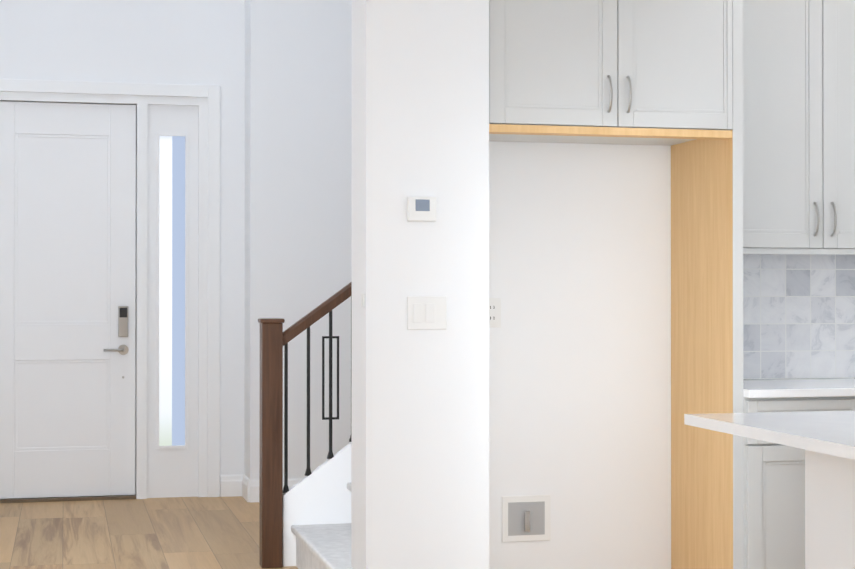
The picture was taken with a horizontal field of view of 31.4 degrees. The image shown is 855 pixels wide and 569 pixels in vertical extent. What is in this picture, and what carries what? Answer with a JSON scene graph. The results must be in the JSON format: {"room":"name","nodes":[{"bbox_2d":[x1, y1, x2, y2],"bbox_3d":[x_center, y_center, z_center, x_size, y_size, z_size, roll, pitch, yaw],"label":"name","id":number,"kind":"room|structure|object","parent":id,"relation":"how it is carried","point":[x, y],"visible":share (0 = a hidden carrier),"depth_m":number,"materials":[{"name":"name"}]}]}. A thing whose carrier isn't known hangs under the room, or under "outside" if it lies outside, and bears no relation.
{"room":"kitchen","nodes":[
{"label":"kitchen","id":0,"kind":"room"},
{"bbox_2d":[0,496,297,568],"bbox_3d":[0.623,1.307,3.108,10.600,0.050,13.700,0,0,-13],"label":"floor","id":1,"kind":"structure","parent":0,"point":[189,533],"depth_m":7.99,"materials":[{"name":"brown wood"}]},
{"bbox_2d":[258,281,351,568],"bbox_3d":[1.487,-0.588,6.788,4.289,3.789,1.680,0,0,-13],"label":"staircase","id":2,"kind":"structure","parent":1,"relation":"on","point":[304,522],"depth_m":7.03,"materials":[{"name":"wood"}]},
{"bbox_2d":[489,0,854,568],"bbox_3d":[1.990,0.007,6.036,3.774,2.588,0.654,0,0,-13],"label":"cabinet","id":3,"kind":"object","parent":1,"relation":"on","point":[744,110],"visible":0.83,"depth_m":5.64,"materials":[{"name":"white wood"}]},
{"bbox_2d":[680,381,854,568],"bbox_3d":[1.991,0.859,6.031,1.840,0.885,0.653,0,0,-13],"label":"base cabinet","id":4,"kind":"object","parent":3,"relation":"in","point":[770,476],"depth_m":5.56,"materials":[{"name":"grey wood"}]},
{"bbox_2d":[795,447,854,568],"bbox_3d":[2.022,0.841,3.287,1.356,0.886,2.562,0,0,-13],"label":"kitchen island","id":5,"kind":"object","parent":1,"relation":"on","point":[829,480],"depth_m":4.23,"materials":[{"name":"white paint"}]},
{"bbox_2d":[684,411,854,462],"bbox_3d":[1.914,0.382,3.130,1.680,0.030,3.030,0,0,-13],"label":"island countertop","id":6,"kind":"structure","parent":5,"relation":"on","point":[822,432],"depth_m":4.02,"materials":[{"name":"white stone"}]},
{"bbox_2d":[361,293,363,305],"bbox_3d":[-0.225,0.054,5.271,0.006,0.045,0.035,0,0,-13],"label":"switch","id":7,"kind":"object","parent":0,"point":[362,299],"visible":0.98,"depth_m":5.26,"materials":[{"name":"white plastic"}]},
{"bbox_2d":[0,0,810,568],"bbox_3d":[0.593,-1.468,3.119,10.540,5.500,13.700,0,0,-13],"label":"wall","id":8,"kind":"structure","parent":0,"point":[348,128],"depth_m":6.04,"materials":[{"name":"white paint"}]},
{"bbox_2d":[0,101,135,498],"bbox_3d":[-2.236,0.094,9.298,0.887,2.413,0.106,0,0,-13],"label":"front door","id":9,"kind":"structure","parent":8,"relation":"in","point":[67,284],"depth_m":9.32,"materials":[{"name":"white paint"}]},
{"bbox_2d":[0,79,219,502],"bbox_3d":[-2.054,0.041,9.366,1.530,2.565,0.137,0,0,-13],"label":"trim","id":10,"kind":"structure","parent":8,"relation":"attached to","point":[57,91],"depth_m":9.45,"materials":[{"name":"white paint"}]},
{"bbox_2d":[147,105,197,497],"bbox_3d":[-1.589,0.104,9.476,0.315,2.440,0.050,0,0,-13],"label":"window panel","id":11,"kind":"object","parent":8,"relation":"in","point":[172,326],"visible":0.98,"depth_m":9.48,"materials":[{"name":"white paint"}]},
{"bbox_2d":[220,474,302,502],"bbox_3d":[0.603,1.214,3.063,10.300,0.135,13.380,0,0,-13],"label":"baseboard","id":12,"kind":"structure","parent":8,"relation":"attached to","point":[245,487],"depth_m":9.47,"materials":[{"name":"white paint"}]},
{"bbox_2d":[407,196,435,221],"bbox_3d":[-0.019,-0.261,5.267,0.100,0.085,0.023,0,0,-13],"label":"thermostat","id":13,"kind":"object","parent":8,"relation":"attached to","point":[421,208],"visible":1,"depth_m":5.26,"materials":[{"name":"white plastic"}]},
{"bbox_2d":[407,296,446,329],"bbox_3d":[-0.002,0.099,5.276,0.140,0.115,0.009,0,0,-13],"label":"plate","id":14,"kind":"object","parent":8,"relation":"attached to","point":[426,312],"visible":1,"depth_m":5.27,"materials":[{"name":"white plastic"}]},
{"bbox_2d":[489,298,500,327],"bbox_3d":[0.253,0.111,5.954,0.072,0.116,0.008,0,0,-13],"label":"outlet","id":15,"kind":"object","parent":8,"relation":"attached to","point":[494,312],"visible":0.69,"depth_m":5.95,"materials":[{"name":"white plastic"}]},
{"bbox_2d":[502,495,550,541],"bbox_3d":[0.390,0.921,5.975,0.200,0.180,0.020,0,0,-13],"label":"outlet box","id":16,"kind":"object","parent":8,"relation":"in","point":[526,518],"visible":1,"depth_m":5.98,"materials":[{"name":"white plastic"}]},
{"bbox_2d":[743,254,854,378],"bbox_3d":[1.916,0.126,6.349,1.838,0.523,0.009,0,0,-13],"label":"backsplash","id":17,"kind":"structure","parent":8,"relation":"attached to","point":[798,316],"depth_m":6.25,"materials":[{"name":"tile"}]},
{"bbox_2d":[680,374,854,398],"bbox_3d":[1.990,0.401,6.041,1.840,0.030,0.638,0,0,-13],"label":"countertop","id":18,"kind":"structure","parent":0,"point":[813,388],"depth_m":5.61,"materials":[{"name":"white stone"}]}
]}

